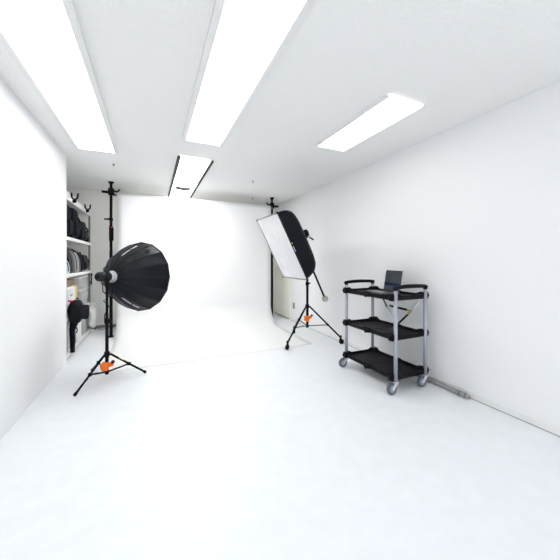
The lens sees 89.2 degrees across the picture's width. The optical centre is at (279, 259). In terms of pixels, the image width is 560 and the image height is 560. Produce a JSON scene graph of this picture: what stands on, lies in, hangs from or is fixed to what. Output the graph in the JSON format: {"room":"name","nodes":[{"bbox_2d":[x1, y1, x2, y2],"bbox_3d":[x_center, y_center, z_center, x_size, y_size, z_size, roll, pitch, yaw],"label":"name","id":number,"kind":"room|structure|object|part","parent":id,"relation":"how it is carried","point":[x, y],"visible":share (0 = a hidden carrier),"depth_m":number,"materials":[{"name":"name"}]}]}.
{"room":"studio","nodes":[
{"label":"studio","id":0,"kind":"room"},
{"bbox_2d":[0,77,65,440],"bbox_3d":[-1.982,-0.010,1.218,0.626,2.620,8.850,0,0,-24],"label":"wall","id":1,"kind":"structure","parent":0,"point":[32,165],"depth_m":2.49,"materials":[{"name":"white paint"}]},
{"bbox_2d":[66,188,274,325],"bbox_3d":[-2.174,-0.010,6.040,4.600,2.620,0.100,0,0,-24],"label":"wall","id":2,"kind":"structure","parent":0,"point":[99,201],"depth_m":5.41,"materials":[{"name":"white paint"}]},
{"bbox_2d":[83,324,113,328],"bbox_3d":[-2.790,1.270,5.703,2.500,0.060,0.008,0,0,-24],"label":"baseboard","id":3,"kind":"structure","parent":2,"relation":"attached to","point":[85,327],"depth_m":5.38,"materials":[{"name":"grey plastic"}]},
{"bbox_2d":[0,313,559,559],"bbox_3d":[-0.325,1.350,1.938,4.700,0.100,9.200,0,0,-24],"label":"floor","id":4,"kind":"structure","parent":0,"point":[294,453],"depth_m":1.76,"materials":[{"name":"plastic"}]},
{"bbox_2d":[66,196,90,360],"bbox_3d":[-3.289,0.237,4.260,0.502,2.125,1.570,0,0,-24],"label":"shelf unit","id":5,"kind":"object","parent":4,"relation":"on","point":[81,211],"visible":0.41,"depth_m":4.47,"materials":[{"name":"grey metal"}]},
{"bbox_3d":[-2.765,0.240,3.653,0.030,2.120,0.034,0,0,-24],"label":"post","id":6,"kind":"part","parent":5,"relation":"part of","materials":[{"name":"grey metal"}]},
{"bbox_2d":[67,261,69,273],"bbox_3d":[-2.936,0.060,3.679,0.348,0.247,0.110,0,0,-24],"label":"equipment case","id":7,"kind":"object","parent":5,"relation":"on","point":[68,267],"visible":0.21,"depth_m":3.71,"materials":[{"name":"white plastic"}]},
{"bbox_2d":[67,206,73,235],"bbox_3d":[-3.006,-0.550,3.778,0.397,0.498,0.351,0,0,-24],"label":"backpack","id":8,"kind":"object","parent":5,"relation":"on","point":[70,222],"visible":0.22,"depth_m":3.80,"materials":[{"name":"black fabric"}]},
{"bbox_2d":[67,247,73,272],"bbox_3d":[-3.064,-0.005,3.928,0.348,0.377,0.190,0,0,-24],"label":"equipment case","id":9,"kind":"object","parent":5,"relation":"on","point":[69,253],"visible":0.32,"depth_m":3.96,"materials":[{"name":"grey fabric"}]},
{"bbox_2d":[66,191,74,199],"bbox_3d":[-3.073,-0.870,3.836,0.398,0.088,0.528,0,0,-24],"label":"flat box","id":10,"kind":"object","parent":5,"relation":"on","point":[68,194],"visible":0.09,"depth_m":3.86,"materials":[{"name":"white cardboard"}]},
{"bbox_2d":[67,285,74,314],"bbox_3d":[-3.062,0.560,3.852,0.383,0.376,0.540,0,0,-24],"label":"drawer box","id":11,"kind":"object","parent":5,"relation":"on","point":[71,289],"visible":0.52,"depth_m":3.93,"materials":[{"name":"white plastic"}]},
{"bbox_2d":[67,279,73,286],"bbox_3d":[-3.079,0.322,3.850,0.358,0.096,0.518,0,0,-24],"label":"cardboard box","id":12,"kind":"object","parent":11,"relation":"on","point":[69,281],"visible":0.22,"depth_m":3.99,"materials":[{"name":"brown cardboard"}]},
{"bbox_2d":[68,248,78,272],"bbox_3d":[-3.141,0.005,4.134,0.348,0.357,0.220,0,0,-24],"label":"equipment case","id":13,"kind":"object","parent":5,"relation":"on","point":[75,257],"visible":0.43,"depth_m":4.12,"materials":[{"name":"grey fabric"}]},
{"bbox_2d":[67,205,80,237],"bbox_3d":[-3.146,-0.554,4.108,0.397,0.500,0.337,0,0,-18],"label":"backpack","id":14,"kind":"object","parent":5,"relation":"on","point":[76,228],"visible":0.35,"depth_m":4.11,"materials":[{"name":"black fabric"}]},
{"bbox_2d":[70,193,78,202],"bbox_3d":[-2.841,-0.858,3.930,0.099,0.136,0.044,0,0,-24],"label":"hook","id":15,"kind":"object","parent":5,"relation":"attached to","point":[77,197],"visible":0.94,"depth_m":3.92,"materials":[{"name":"black paint"}]},
{"bbox_2d":[68,321,81,340],"bbox_3d":[-3.299,1.044,4.338,0.398,0.359,0.308,0,0,-24],"label":"storage box","id":16,"kind":"object","parent":5,"relation":"on","point":[78,334],"visible":0.12,"depth_m":4.37,"materials":[{"name":"white plastic"}]},
{"bbox_2d":[70,249,80,271],"bbox_3d":[-3.237,0.010,4.311,0.348,0.347,0.150,0,0,-24],"label":"equipment case","id":17,"kind":"object","parent":5,"relation":"on","point":[70,249],"visible":0.1,"depth_m":4.38,"materials":[{"name":"grey fabric"}]},
{"bbox_2d":[74,285,77,299],"bbox_3d":[-3.166,0.563,4.233,0.265,0.370,0.150,0,0,-24],"label":"wooden board","id":18,"kind":"object","parent":5,"relation":"on","point":[75,286],"visible":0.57,"depth_m":4.25,"materials":[{"name":"beige wood"}]},
{"bbox_2d":[68,300,88,352],"bbox_3d":[-2.717,0.882,3.860,0.238,0.717,0.337,0,0,-24],"label":"equipment bag","id":19,"kind":"object","parent":5,"relation":"on","point":[77,311],"visible":1,"depth_m":3.76,"materials":[{"name":"black fabric"}]},
{"bbox_2d":[76,251,82,271],"bbox_3d":[-3.299,0.015,4.447,0.348,0.337,0.110,0,0,-24],"label":"equipment case","id":20,"kind":"object","parent":5,"relation":"on","point":[76,251],"visible":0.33,"depth_m":4.47,"materials":[{"name":"black fabric"}]},
{"bbox_2d":[75,221,84,239],"bbox_3d":[-3.268,-0.477,4.407,0.384,0.352,0.262,0,0,-24],"label":"shoulder bag","id":21,"kind":"object","parent":5,"relation":"on","point":[81,236],"visible":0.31,"depth_m":4.42,"materials":[{"name":"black fabric"}]},
{"bbox_2d":[77,287,88,291],"bbox_3d":[-3.457,0.612,4.689,0.410,0.273,0.584,0,0,-24],"label":"storage bin","id":22,"kind":"object","parent":5,"relation":"on","point":[79,289],"visible":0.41,"depth_m":4.73,"materials":[{"name":"plastic"}]},
{"bbox_2d":[67,275,87,278],"bbox_3d":[-3.434,0.356,4.650,0.380,0.183,0.634,0,0,-24],"label":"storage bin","id":23,"kind":"object","parent":22,"relation":"on","point":[78,276],"visible":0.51,"depth_m":4.55,"materials":[{"name":"plastic"}]},
{"bbox_2d":[73,280,81,286],"bbox_3d":[-3.334,0.383,4.620,0.168,0.117,0.259,0,0,-24],"label":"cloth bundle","id":24,"kind":"object","parent":23,"relation":"in","point":[78,283],"visible":0.48,"depth_m":4.55,"materials":[{"name":"white fabric"}]},
{"bbox_2d":[77,293,82,300],"bbox_3d":[-3.342,0.641,4.637,0.181,0.203,0.283,0,0,-24],"label":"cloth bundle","id":25,"kind":"object","parent":22,"relation":"in","point":[79,295],"visible":0.3,"depth_m":4.60,"materials":[{"name":"white fabric"}]},
{"bbox_2d":[78,252,88,270],"bbox_3d":[-3.398,0.027,4.718,0.354,0.323,0.372,0,0,-24],"label":"camera bag","id":26,"kind":"object","parent":5,"relation":"on","point":[85,265],"visible":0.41,"depth_m":4.68,"materials":[{"name":"black fabric"}]},
{"bbox_2d":[80,221,87,240],"bbox_3d":[-3.409,-0.492,4.694,0.379,0.383,0.328,0,0,-24],"label":"shoulder bag","id":27,"kind":"object","parent":5,"relation":"on","point":[84,225],"visible":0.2,"depth_m":4.73,"materials":[{"name":"black fabric"}]},
{"bbox_3d":[-3.397,0.240,5.054,0.030,2.120,0.034,0,0,-24],"label":"post","id":28,"kind":"part","parent":5,"relation":"part of","materials":[{"name":"grey metal"}]},
{"bbox_2d":[88,302,96,327],"bbox_3d":[-3.289,0.962,4.991,0.128,0.448,0.246,0,0,-24],"label":"plastic bag","id":29,"kind":"object","parent":5,"relation":"hanging from","point":[92,310],"visible":0.99,"depth_m":4.92,"materials":[{"name":"white plastic"}]},
{"bbox_2d":[93,324,115,329],"bbox_3d":[-3.236,1.262,5.364,0.616,0.071,0.112,0,0,-24],"label":"cable","id":30,"kind":"object","parent":4,"relation":"on","point":[114,325],"visible":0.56,"depth_m":5.30,"materials":[{"name":"grey rubber"}]},
{"bbox_2d":[73,286,146,395],"bbox_3d":[-1.816,0.765,3.128,0.632,1.070,0.691,0,0,-24],"label":"stand","id":31,"kind":"object","parent":4,"relation":"on","point":[107,353],"visible":0.98,"depth_m":3.08,"materials":[{"name":"black paint"}]},
{"bbox_3d":[-1.924,1.157,2.884,0.229,0.280,0.329,0,0,-24],"label":"leg","id":32,"kind":"part","parent":31,"relation":"part of","materials":[{"name":"black paint"}]},
{"bbox_2d":[94,272,114,322],"bbox_3d":[-1.882,0.403,3.068,0.144,0.554,0.188,0,0,14],"label":"studio light","id":33,"kind":"object","parent":31,"relation":"attached to","point":[107,277],"visible":1,"depth_m":3.07,"materials":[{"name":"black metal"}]},
{"bbox_3d":[-1.891,0.451,3.070,0.034,0.459,0.093,0,0,44],"label":"cord","id":34,"kind":"part","parent":33,"relation":"part of","materials":[{"name":"black rubber"}]},
{"bbox_2d":[103,242,169,310],"bbox_3d":[-1.819,0.207,3.384,0.878,0.876,0.466,0,0,15],"label":"umbrella softbox","id":35,"kind":"object","parent":33,"relation":"attached to","point":[141,270],"visible":0.9,"depth_m":3.31,"materials":[{"name":"black fabric"}]},
{"bbox_2d":[100,360,114,371],"bbox_3d":[-1.873,1.145,3.090,0.145,0.115,0.075,0,0,-17],"label":"clamp","id":36,"kind":"object","parent":31,"relation":"attached to","point":[104,366],"visible":1,"depth_m":3.06,"materials":[{"name":"orange plastic"}]},
{"bbox_3d":[-1.699,1.157,3.182,0.369,0.280,0.023,0,0,-24],"label":"leg","id":37,"kind":"part","parent":31,"relation":"part of","materials":[{"name":"black paint"}]},
{"bbox_2d":[102,181,119,337],"bbox_3d":[-2.846,-0.010,4.794,0.272,2.620,0.090,0,0,-24],"label":"pole","id":38,"kind":"object","parent":4,"relation":"on","point":[111,190],"visible":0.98,"depth_m":4.77,"materials":[{"name":"black metal"}]},
{"bbox_3d":[-2.846,-0.445,4.794,0.068,0.250,0.060,0,0,-24],"label":"locking lever","id":39,"kind":"part","parent":38,"relation":"part of","materials":[{"name":"black paint"}]},
{"bbox_2d":[101,193,311,371],"bbox_3d":[-1.141,0.077,4.625,2.890,2.439,1.772,0,0,-24],"label":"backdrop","id":40,"kind":"structure","parent":38,"relation":"hanging from","point":[216,302],"depth_m":5.21,"materials":[{"name":"white paper"}]},
{"bbox_2d":[266,197,277,314],"bbox_3d":[-0.174,-0.010,6.020,0.272,2.620,0.090,0,0,-24],"label":"pole","id":41,"kind":"object","parent":4,"relation":"on","point":[271,204],"visible":0.51,"depth_m":6.00,"materials":[{"name":"black metal"}]},
{"bbox_2d":[285,281,343,349],"bbox_3d":[0.366,0.635,4.607,0.966,1.330,0.930,0,0,-24],"label":"stand","id":42,"kind":"object","parent":4,"relation":"on","point":[341,341],"visible":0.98,"depth_m":4.47,"materials":[{"name":"black painted metal"},{"name":"orange plastic"},{"name":"black rubber"}]},
{"bbox_3d":[0.262,0.968,4.307,0.452,0.483,0.246,0,0,-24],"label":"leg","id":43,"kind":"part","parent":42,"relation":"part of","materials":[{"name":"black paint"}]},
{"bbox_2d":[304,314,312,321],"bbox_3d":[0.450,0.918,4.515,0.145,0.115,0.075,0,0,-17],"label":"clamp","id":44,"kind":"object","parent":42,"relation":"attached to","point":[306,318],"visible":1,"depth_m":4.48,"materials":[{"name":"orange plastic"}]},
{"bbox_2d":[303,229,327,301],"bbox_3d":[0.559,0.113,4.463,0.620,1.157,0.343,0,0,-24],"label":"boom arm","id":45,"kind":"object","parent":42,"relation":"attached to","point":[324,298],"visible":0.56,"depth_m":4.62,"materials":[{"name":"black paint"}]},
{"bbox_3d":[0.347,-0.358,4.374,0.166,0.159,0.128,0,0,-24],"label":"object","id":46,"kind":"object","parent":45,"relation":"attached to","visible":0},
{"bbox_2d":[256,210,315,280],"bbox_3d":[0.103,-0.206,4.264,0.688,0.993,0.820,0,0,-24],"label":"softbox","id":47,"kind":"object","parent":46,"relation":"attached to","point":[285,237],"visible":1,"depth_m":4.01,"materials":[{"name":"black fabric"}]},
{"bbox_3d":[0.704,0.968,4.456,0.503,0.483,0.026,0,0,14],"label":"leg","id":48,"kind":"part","parent":42,"relation":"part of","materials":[{"name":"black paint"}]},
{"bbox_2d":[339,279,428,394],"bbox_3d":[1.135,0.771,3.193,0.578,1.057,0.824,0,0,-24],"label":"cart","id":49,"kind":"object","parent":4,"relation":"on","point":[394,368],"visible":0.96,"depth_m":3.06,"materials":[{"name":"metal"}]},
{"bbox_3d":[0.811,0.739,3.470,0.036,0.893,0.037,0,0,-24],"label":"post","id":50,"kind":"part","parent":49,"relation":"part of","materials":[{"name":"metal"}]},
{"bbox_3d":[0.998,0.272,3.554,0.462,0.057,0.044,0,0,-24],"label":"handle","id":51,"kind":"part","parent":49,"relation":"part of","materials":[{"name":"black plastic"}]},
{"bbox_3d":[1.185,0.739,3.638,0.036,0.893,0.037,0,0,-24],"label":"post","id":52,"kind":"part","parent":49,"relation":"part of","materials":[{"name":"metal"}]},
{"bbox_2d":[367,270,402,294],"bbox_3d":[1.170,0.244,3.196,0.264,0.248,0.300,0,0,-13],"label":"laptop","id":53,"kind":"object","parent":49,"relation":"on","point":[392,278],"visible":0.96,"depth_m":3.20,"materials":[{"name":"grey plastic"}]},
{"bbox_3d":[1.278,0.236,3.220,0.043,0.233,0.300,0,0,-13],"label":"screen lid","id":54,"kind":"part","parent":53,"relation":"part of","materials":[{"name":"black plastic"}]},
{"bbox_2d":[342,347,428,381],"bbox_3d":[1.156,1.149,3.203,0.532,0.075,0.780,0,0,-24],"label":"tray","id":55,"kind":"object","parent":49,"relation":"on","point":[372,358],"depth_m":3.12,"materials":[{"name":"black plastic"}]},
{"bbox_2d":[342,316,428,341],"bbox_3d":[1.156,0.759,3.203,0.532,0.075,0.780,0,0,-24],"label":"tray","id":56,"kind":"object","parent":49,"relation":"on","point":[373,325],"depth_m":3.13,"materials":[{"name":"black plastic"}]},
{"bbox_2d":[342,286,428,300],"bbox_3d":[1.156,0.369,3.203,0.532,0.075,0.780,0,0,-24],"label":"tray","id":57,"kind":"object","parent":49,"relation":"on","point":[403,295],"depth_m":3.00,"materials":[{"name":"black plastic"}]},
{"bbox_3d":[1.127,0.739,2.768,0.036,0.893,0.037,0,0,-24],"label":"post","id":58,"kind":"part","parent":49,"relation":"part of","materials":[{"name":"metal"}]},
{"bbox_3d":[1.314,0.272,2.852,0.462,0.057,0.044,0,0,-24],"label":"handle","id":59,"kind":"part","parent":49,"relation":"part of","materials":[{"name":"black plastic"}]},
{"bbox_3d":[1.501,0.739,2.936,0.036,0.893,0.037,0,0,-24],"label":"post","id":60,"kind":"part","parent":49,"relation":"part of","materials":[{"name":"metal"}]},
{"bbox_2d":[417,375,470,398],"bbox_3d":[1.518,1.276,3.196,0.051,0.048,1.220,0,0,-23],"label":"cable conduit","id":61,"kind":"object","parent":4,"relation":"on","point":[458,392],"visible":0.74,"depth_m":2.81,"materials":[{"name":"grey plastic"}]},
{"bbox_2d":[0,0,559,204],"bbox_3d":[-0.325,-1.370,1.938,4.700,0.100,9.200,0,0,-24],"label":"ceiling","id":62,"kind":"structure","parent":0,"point":[462,60],"depth_m":2.09,"materials":[{"name":"white paint"}]},
{"bbox_2d":[0,0,118,154],"bbox_3d":[-1.631,-1.308,2.171,0.452,0.026,2.700,0,0,-24],"label":"recessed light","id":63,"kind":"object","parent":62,"relation":"in","point":[45,40],"visible":1,"depth_m":1.90,"materials":[{"name":"white plastic"}]},
{"bbox_3d":[-1.818,-1.308,2.087,0.042,0.026,2.700,0,0,-24],"label":"edge rail","id":64,"kind":"part","parent":63,"relation":"part of","materials":[{"name":"white metal"}]},
{"bbox_3d":[-1.444,-1.308,2.256,0.042,0.026,2.700,0,0,-24],"label":"edge rail","id":65,"kind":"part","parent":63,"relation":"part of","materials":[{"name":"white metal"}]},
{"bbox_2d":[168,156,213,197],"bbox_3d":[-1.585,-1.308,4.781,0.452,0.027,2.420,0,0,-24],"label":"recessed light","id":66,"kind":"object","parent":62,"relation":"in","point":[189,172],"visible":1,"depth_m":4.40,"materials":[{"name":"white plastic"}]},
{"bbox_3d":[-1.771,-1.308,4.697,0.042,0.026,2.420,0,0,-24],"label":"edge rail","id":67,"kind":"part","parent":66,"relation":"part of","materials":[{"name":"metal"}]},
{"bbox_3d":[-1.398,-1.308,4.865,0.042,0.026,2.420,0,0,-24],"label":"edge rail","id":68,"kind":"part","parent":66,"relation":"part of","materials":[{"name":"metal"}]},
{"bbox_2d":[182,0,315,146],"bbox_3d":[-0.379,-1.308,2.105,0.452,0.026,2.350,0,0,-24],"label":"recessed light","id":69,"kind":"object","parent":62,"relation":"in","point":[245,39],"visible":1,"depth_m":1.84,"materials":[{"name":"white plastic"}]},
{"bbox_3d":[-0.565,-1.308,2.021,0.042,0.026,2.350,0,0,-24],"label":"edge rail","id":70,"kind":"part","parent":69,"relation":"part of","materials":[{"name":"white metal"}]},
{"bbox_2d":[313,93,425,152],"bbox_3d":[0.812,-1.308,2.834,0.452,0.026,1.100,0,0,-24],"label":"recessed light","id":71,"kind":"object","parent":62,"relation":"in","point":[388,110],"visible":1,"depth_m":2.68,"materials":[{"name":"glowing white acrylic diffuser"},{"name":"white painted metal"}]},
{"bbox_3d":[0.625,-1.308,2.750,0.042,0.026,1.100,0,0,-24],"label":"edge rail","id":72,"kind":"part","parent":71,"relation":"part of","materials":[{"name":"white metal"}]},
{"bbox_3d":[0.999,-1.308,2.918,0.042,0.026,1.100,0,0,-24],"label":"edge rail","id":73,"kind":"part","parent":71,"relation":"part of","materials":[{"name":"white metal"}]},
{"bbox_2d":[275,81,559,427],"bbox_3d":[1.763,-0.010,2.879,0.100,2.620,9.000,0,0,-24],"label":"wall","id":74,"kind":"structure","parent":0,"point":[469,212],"depth_m":2.71,"materials":[{"name":"white paint"}]},
{"bbox_2d":[275,261,290,319],"bbox_3d":[0.048,0.235,6.526,0.030,2.130,0.860,0,0,-24],"label":"door","id":75,"kind":"structure","parent":74,"relation":"in","point":[282,285],"depth_m":6.49,"materials":[{"name":"beige paint"}]},
{"bbox_3d":[0.048,0.235,6.526,0.030,2.130,0.860,0,0,-24],"label":"frame","id":76,"kind":"part","parent":75,"relation":"part of","materials":[{"name":"beige paint"}]},
{"bbox_2d":[291,318,559,436],"bbox_3d":[1.878,1.270,2.492,0.008,0.060,8.000,0,0,-24],"label":"baseboard","id":77,"kind":"structure","parent":74,"relation":"attached to","point":[555,430],"depth_m":2.50,"materials":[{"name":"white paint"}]}
]}

